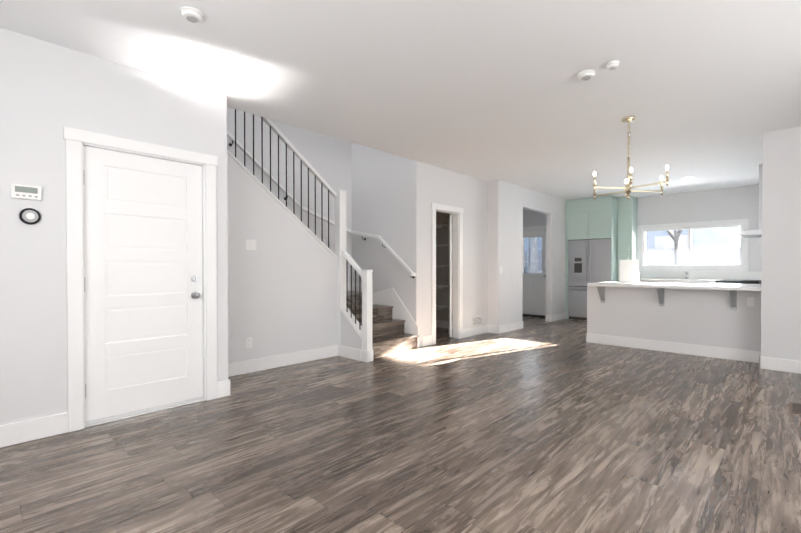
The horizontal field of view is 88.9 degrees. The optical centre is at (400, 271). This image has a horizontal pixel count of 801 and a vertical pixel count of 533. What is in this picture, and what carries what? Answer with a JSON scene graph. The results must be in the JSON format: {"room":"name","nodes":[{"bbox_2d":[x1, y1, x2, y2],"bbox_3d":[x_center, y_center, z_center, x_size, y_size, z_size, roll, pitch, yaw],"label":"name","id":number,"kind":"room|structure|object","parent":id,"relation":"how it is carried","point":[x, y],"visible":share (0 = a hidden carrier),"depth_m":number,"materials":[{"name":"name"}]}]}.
{"room":"empty living room","nodes":[
{"label":"empty living room","id":0,"kind":"room"},
{"bbox_2d":[0,28,227,425],"bbox_3d":[-2.526,-0.219,2.727,0.120,2.680,2.700,1,1,44],"label":"wall","id":1,"kind":"structure","parent":0,"point":[49,91],"depth_m":2.79,"materials":[{"name":"white paint"}]},
{"bbox_2d":[11,183,40,199],"bbox_3d":[-2.461,-0.525,2.685,0.025,0.090,0.148,1,1,44],"label":"thermostat","id":2,"kind":"object","parent":1,"relation":"attached to","point":[19,191],"visible":1,"depth_m":2.67,"materials":[{"name":"white plastic"}]},
{"bbox_2d":[19,208,40,224],"bbox_3d":[-2.448,-0.368,2.700,0.025,0.108,0.108,1,1,44],"label":"thermostat","id":3,"kind":"object","parent":1,"relation":"attached to","point":[31,216],"visible":1,"depth_m":2.69,"materials":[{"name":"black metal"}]},
{"bbox_2d":[0,412,67,447],"bbox_3d":[-2.814,1.055,2.339,0.015,0.140,1.422,1,1,44],"label":"baseboard","id":4,"kind":"structure","parent":1,"relation":"attached to","point":[29,430],"depth_m":2.72,"materials":[{"name":"white wood"}]},
{"bbox_2d":[63,127,217,431],"bbox_3d":[-2.011,0.054,3.253,0.142,2.125,1.048,1,1,44],"label":"door frame","id":5,"kind":"structure","parent":1,"relation":"attached to","point":[77,140],"depth_m":2.93,"materials":[{"name":"white wood"}]},
{"bbox_2d":[83,146,202,424],"bbox_3d":[-1.991,0.096,3.228,0.122,2.016,0.835,1,1,44],"label":"front door","id":6,"kind":"structure","parent":1,"relation":"in","point":[143,291],"depth_m":3.21,"materials":[{"name":"white wood"}]},
{"bbox_2d":[217,379,229,396],"bbox_3d":[-1.764,1.040,3.869,0.605,0.140,0.045,1,1,44],"label":"baseboard","id":7,"kind":"structure","parent":1,"relation":"attached to","point":[223,387],"depth_m":3.63,"materials":[{"name":"white wood"}]},
{"bbox_2d":[227,153,336,363],"bbox_3d":[-1.415,-0.179,4.791,0.100,2.560,1.820,1,1,44],"label":"wall","id":8,"kind":"structure","parent":0,"point":[282,288],"depth_m":4.67,"materials":[{"name":"white paint"}]},
{"bbox_2d":[245,337,251,347],"bbox_3d":[-1.658,0.774,4.466,0.008,0.115,0.075,1,1,44],"label":"outlet","id":9,"kind":"object","parent":8,"relation":"attached to","point":[248,342],"visible":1,"depth_m":4.46,"materials":[{"name":"white plastic"}]},
{"bbox_2d":[246,239,255,249],"bbox_3d":[-1.637,-0.296,4.477,0.009,0.115,0.120,1,1,44],"label":"light switch","id":10,"kind":"object","parent":8,"relation":"attached to","point":[250,244],"visible":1,"depth_m":4.47,"materials":[{"name":"white plastic"}]},
{"bbox_2d":[228,345,335,376],"bbox_3d":[-1.408,1.031,4.727,0.015,0.140,1.720,1,1,44],"label":"baseboard","id":11,"kind":"structure","parent":8,"relation":"attached to","point":[248,366],"depth_m":4.72,"materials":[{"name":"white wood"}]},
{"bbox_2d":[227,107,351,282],"bbox_3d":[-1.838,-1.611,5.870,0.120,5.400,3.060,1,1,44],"label":"wall","id":12,"kind":"structure","parent":0,"point":[327,158],"depth_m":6.17,"materials":[{"name":"white paint"}]},
{"bbox_2d":[340,310,361,349],"bbox_3d":[-0.614,0.766,5.225,0.475,0.660,0.100,1,1,44],"label":"wall","id":13,"kind":"structure","parent":0,"point":[350,337],"depth_m":5.20,"materials":[{"name":"white paint"}]},
{"bbox_2d":[336,345,371,362],"bbox_3d":[-0.595,1.027,5.143,0.540,0.140,0.035,1,1,44],"label":"baseboard","id":14,"kind":"structure","parent":13,"relation":"attached to","point":[343,351],"depth_m":5.10,"materials":[{"name":"white wood"}]},
{"bbox_2d":[351,142,421,346],"bbox_3d":[-0.256,-1.616,6.393,1.450,5.400,0.120,1,1,44],"label":"wall","id":15,"kind":"structure","parent":0,"point":[386,197],"depth_m":6.24,"materials":[{"name":"white paint"}]},
{"bbox_2d":[0,316,800,532],"bbox_3d":[1.846,1.134,4.473,7.420,0.060,11.240,1,1,44],"label":"floor","id":16,"kind":"structure","parent":0,"point":[537,425],"depth_m":2.56,"materials":[{"name":"wood"}]},
{"bbox_2d":[346,283,418,356],"bbox_3d":[-1.250,-0.140,5.325,1.500,2.470,2.816,1,1,44],"label":"staircase","id":17,"kind":"structure","parent":16,"relation":"on","point":[395,328],"depth_m":5.89,"materials":[{"name":"brown wood"}]},
{"bbox_2d":[227,109,415,350],"bbox_3d":[-1.206,-0.621,5.278,1.621,3.434,2.811,1,1,44],"label":"stair railing","id":18,"kind":"object","parent":17,"relation":"attached to","point":[342,256],"visible":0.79,"depth_m":5.20,"materials":[{"name":"white"}]},
{"bbox_2d":[568,238,610,319],"bbox_3d":[4.333,0.170,9.139,0.900,1.772,0.792,1,1,44],"label":"fridge","id":19,"kind":"object","parent":16,"relation":"on","point":[589,260],"visible":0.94,"depth_m":8.96,"materials":[{"name":"silver metal"}]},
{"bbox_2d":[617,196,636,281],"bbox_3d":[4.916,-0.273,8.852,0.286,2.664,0.396,1,1,44],"label":"tall cabinet","id":20,"kind":"object","parent":16,"relation":"on","point":[626,208],"depth_m":8.72,"materials":[{"name":"green wood"}]},
{"bbox_2d":[588,282,760,309],"bbox_3d":[3.827,0.630,5.758,1.928,0.921,1.040,1,1,44],"label":"countertop","id":21,"kind":"structure","parent":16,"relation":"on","point":[731,288],"depth_m":5.45,"materials":[{"name":"white stone"}]},
{"bbox_2d":[619,260,639,281],"bbox_3d":[3.613,-0.017,6.446,0.230,0.354,0.240,1,1,44],"label":"box","id":22,"kind":"object","parent":21,"relation":"on","point":[629,270],"visible":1,"depth_m":6.36,"materials":[{"name":"white cardboard"}]},
{"bbox_2d":[705,271,761,284],"bbox_3d":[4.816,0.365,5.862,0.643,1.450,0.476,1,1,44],"label":"backsplash","id":23,"kind":"structure","parent":16,"relation":"on","point":[705,277],"depth_m":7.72,"materials":[{"name":"white tile"}]},
{"bbox_2d":[711,280,760,283],"bbox_3d":[5.220,0.580,6.337,0.710,0.970,0.762,1,1,44],"label":"range","id":24,"kind":"object","parent":16,"relation":"on","point":[741,281],"visible":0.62,"depth_m":6.24,"materials":[{"name":"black metal"}]},
{"bbox_2d":[789,402,800,413],"bbox_3d":[3.246,1.112,3.318,0.130,0.006,0.320,1,1,44],"label":"floor vent","id":25,"kind":"object","parent":16,"relation":"in","point":[795,408],"visible":1,"depth_m":3.32,"materials":[{"name":"brown"}]},
{"bbox_2d":[0,0,800,199],"bbox_3d":[1.846,-2.996,4.431,7.420,2.840,11.240,1,1,44],"label":"ceiling","id":26,"kind":"structure","parent":0,"point":[706,94],"depth_m":3.20,"materials":[{"name":"white paint"}]},
{"bbox_2d":[180,6,203,23],"bbox_3d":[-1.253,-1.535,2.454,0.130,0.039,0.130,1,1,44],"label":"smoke detector","id":27,"kind":"object","parent":26,"relation":"attached to","point":[192,15],"visible":1,"depth_m":2.43,"materials":[{"name":"white plastic"}]},
{"bbox_2d":[577,70,595,80],"bbox_3d":[1.466,-1.543,3.220,0.140,0.039,0.140,1,1,44],"label":"smoke detector","id":28,"kind":"object","parent":26,"relation":"attached to","point":[585,75],"visible":0.98,"depth_m":3.19,"materials":[{"name":"white plastic"}]},
{"bbox_2d":[606,61,618,69],"bbox_3d":[1.590,-1.542,3.060,0.090,0.039,0.090,1,1,44],"label":"smoke detector","id":29,"kind":"object","parent":26,"relation":"attached to","point":[612,65],"visible":0.98,"depth_m":3.04,"materials":[{"name":"white plastic"}]},
{"bbox_2d":[592,116,669,199],"bbox_3d":[2.334,-1.159,4.178,0.745,0.827,0.727,1,1,44],"label":"chandelier","id":30,"kind":"object","parent":26,"relation":"hanging from","point":[628,187],"visible":1,"depth_m":4.17,"materials":[{"name":"gold metal"}]},
{"bbox_2d":[681,176,694,178],"bbox_3d":[4.870,-1.595,6.923,0.190,0.011,0.190,1,1,44],"label":"recessed light","id":31,"kind":"object","parent":26,"relation":"in","point":[689,177],"visible":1,"depth_m":6.88,"materials":[{"name":"white plastic"}]},
{"bbox_2d":[436,212,451,320],"bbox_3d":[0.322,-0.263,7.099,1.330,2.680,1.680,1,1,44],"label":"wall","id":32,"kind":"structure","parent":0,"point":[442,258],"depth_m":7.79,"materials":[{"name":"grey paint"}]},
{"bbox_2d":[436,224,448,309],"bbox_3d":[0.133,0.030,7.282,0.792,1.790,1.664,1,1,44],"label":"pantry shelves","id":33,"kind":"object","parent":32,"relation":"attached to","point":[439,307],"visible":0.21,"depth_m":7.43,"materials":[{"name":"white"}]},
{"bbox_2d":[422,163,487,336],"bbox_3d":[0.888,-0.258,6.643,0.120,2.680,1.800,1,1,44],"label":"wall","id":34,"kind":"structure","parent":0,"point":[468,194],"depth_m":6.70,"materials":[{"name":"white paint"}]},
{"bbox_2d":[431,203,463,344],"bbox_3d":[0.700,0.024,6.431,0.142,2.120,0.810,1,1,44],"label":"door frame","id":35,"kind":"structure","parent":34,"relation":"attached to","point":[457,271],"depth_m":6.62,"materials":[{"name":"white wood"}]},
{"bbox_2d":[444,215,451,336],"bbox_3d":[0.848,0.061,7.023,0.430,2.010,0.500,1,1,44],"label":"pantry door","id":36,"kind":"structure","parent":34,"relation":"in","point":[449,280],"depth_m":6.71,"materials":[{"name":"white wood"}]},
{"bbox_2d":[436,320,467,328],"bbox_3d":[0.911,1.001,7.701,1.290,0.140,0.015,1,1,44],"label":"baseboard","id":37,"kind":"structure","parent":34,"relation":"attached to","point":[441,324],"depth_m":7.79,"materials":[{"name":"white"}]},
{"bbox_2d":[472,315,481,325],"bbox_3d":[1.323,0.838,7.013,0.011,0.160,0.300,1,1,44],"label":"air vent","id":38,"kind":"object","parent":34,"relation":"in","point":[476,320],"visible":1,"depth_m":6.99,"materials":[{"name":"white plastic"}]},
{"bbox_2d":[463,325,491,337],"bbox_3d":[1.286,1.008,6.974,0.015,0.140,0.790,1,1,44],"label":"baseboard","id":39,"kind":"structure","parent":34,"relation":"attached to","point":[478,330],"depth_m":7.00,"materials":[{"name":"white wood"}]},
{"bbox_2d":[488,180,522,325],"bbox_3d":[1.411,-0.272,8.003,1.660,2.680,0.890,1,1,44],"label":"wall","id":40,"kind":"structure","parent":0,"point":[505,236],"depth_m":7.27,"materials":[{"name":"white paint"}]},
{"bbox_2d":[496,321,522,333],"bbox_3d":[2.005,1.004,7.426,0.015,0.140,0.885,1,1,44],"label":"baseboard","id":41,"kind":"structure","parent":40,"relation":"attached to","point":[517,325],"depth_m":7.38,"materials":[{"name":"white wood"}]},
{"bbox_2d":[523,187,565,314],"bbox_3d":[3.279,-0.281,8.847,0.120,2.680,2.910,1,1,44],"label":"wall","id":42,"kind":"structure","parent":0,"point":[542,209],"depth_m":8.69,"materials":[{"name":"white paint"}]},
{"bbox_2d":[522,230,545,317],"bbox_3d":[3.110,0.036,9.644,0.808,2.030,0.153,1,1,44],"label":"back door","id":43,"kind":"structure","parent":42,"relation":"in","point":[534,296],"depth_m":9.60,"materials":[{"name":"white wood"}]},
{"bbox_2d":[523,225,545,230],"bbox_3d":[3.129,-0.012,9.664,1.010,2.125,0.138,1,1,44],"label":"door frame","id":44,"kind":"structure","parent":42,"relation":"attached to","point":[532,228],"depth_m":9.55,"materials":[{"name":"white wood"}]},
{"bbox_2d":[548,313,565,320],"bbox_3d":[3.532,0.987,9.029,0.015,0.140,0.955,1,1,44],"label":"baseboard","id":45,"kind":"structure","parent":42,"relation":"attached to","point":[560,316],"depth_m":8.88,"materials":[{"name":"white wood"}]},
{"bbox_2d":[639,271,704,283],"bbox_3d":[5.722,0.344,7.918,2.168,1.450,0.650,1,1,44],"label":"backsplash","id":46,"kind":"structure","parent":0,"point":[644,276],"depth_m":8.27,"materials":[{"name":"white tile"}]},
{"bbox_2d":[587,285,760,351],"bbox_3d":[3.660,0.652,5.654,2.030,0.880,0.120,1,1,44],"label":"wall","id":47,"kind":"structure","parent":0,"point":[706,317],"depth_m":5.49,"materials":[{"name":"white paint"}]},
{"bbox_2d":[586,333,755,362],"bbox_3d":[3.607,1.022,5.613,2.045,0.140,0.019,1,1,44],"label":"baseboard","id":48,"kind":"structure","parent":47,"relation":"attached to","point":[682,348],"depth_m":5.50,"materials":[{"name":"white wood"}]},
{"bbox_2d":[637,185,761,270],"bbox_3d":[5.573,-0.278,8.588,3.560,2.680,0.120,1,1,44],"label":"wall","id":49,"kind":"structure","parent":0,"point":[734,203],"depth_m":8.03,"materials":[{"name":"white paint"}]},
{"bbox_2d":[565,195,616,239],"bbox_3d":[4.345,-1.163,9.138,0.908,0.890,0.756,1,1,44],"label":"upper cabinet","id":50,"kind":"object","parent":49,"relation":"attached to","point":[613,218],"depth_m":8.82,"materials":[{"name":"green wood"}]},
{"bbox_2d":[637,219,748,270],"bbox_3d":[5.856,-0.510,8.288,1.870,0.980,0.156,1,1,44],"label":"kitchen window","id":51,"kind":"structure","parent":49,"relation":"in","point":[650,251],"depth_m":8.19,"materials":[{"name":"white"}]},
{"bbox_2d":[761,127,800,360],"bbox_3d":[5.027,-0.233,4.101,2.080,2.680,0.470,1,1,44],"label":"wall","id":52,"kind":"structure","parent":0,"point":[781,268],"depth_m":4.53,"materials":[{"name":"white paint"}]},
{"bbox_2d":[756,353,800,373],"bbox_3d":[4.842,1.039,3.953,2.065,0.140,0.019,1,1,44],"label":"baseboard","id":53,"kind":"structure","parent":52,"relation":"attached to","point":[777,364],"depth_m":4.55,"materials":[{"name":"white wood"}]},
{"bbox_3d":[5.628,-0.253,6.152,0.120,2.680,3.330,1,1,44],"label":"wall","id":54,"kind":"structure","parent":0,"visible":0},
{"bbox_2d":[739,164,762,237],"bbox_3d":[5.366,-1.065,6.181,0.308,1.053,0.762,1,1,44],"label":"range hood","id":55,"kind":"object","parent":54,"relation":"attached to","point":[752,233],"visible":0.56,"depth_m":6.04,"materials":[{"name":"silver metal"}]},
{"label":"outside","id":56,"kind":"structure","parent":0,"visible":0},
{"bbox_3d":[8.735,1.223,12.414,85.000,0.200,90.000,1,1,44],"label":"ground","id":57,"kind":"structure","parent":56,"visible":0},
{"bbox_2d":[531,237,541,272],"bbox_3d":[3.769,-0.161,10.812,1.800,2.600,2.350,1,1,44],"label":"porch","id":58,"kind":"object","parent":57,"relation":"on","point":[533,241],"visible":0.02,"depth_m":12.09,"materials":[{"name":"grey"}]},
{"bbox_2d":[524,247,739,272],"bbox_3d":[3.880,0.182,13.918,18.120,1.850,6.495,1,1,44],"label":"fence","id":59,"kind":"object","parent":57,"relation":"on","point":[664,257],"visible":0.04,"depth_m":12.55,"materials":[{"name":"white"}]},
{"bbox_2d":[524,227,739,264],"bbox_3d":[10.779,-3.220,21.472,12.200,8.500,8.600,1,1,44],"label":"neighbouring house","id":60,"kind":"structure","parent":57,"relation":"on","point":[666,241],"depth_m":15.56,"materials":[{"name":"grey"}]},
{"bbox_2d":[667,230,680,264],"bbox_3d":[6.627,-1.648,12.192,5.675,5.554,5.064,1,1,44],"label":"tree","id":61,"kind":"object","parent":57,"relation":"on","point":[676,260],"depth_m":11.57,"materials":[{"name":"grey plant"}]}
]}

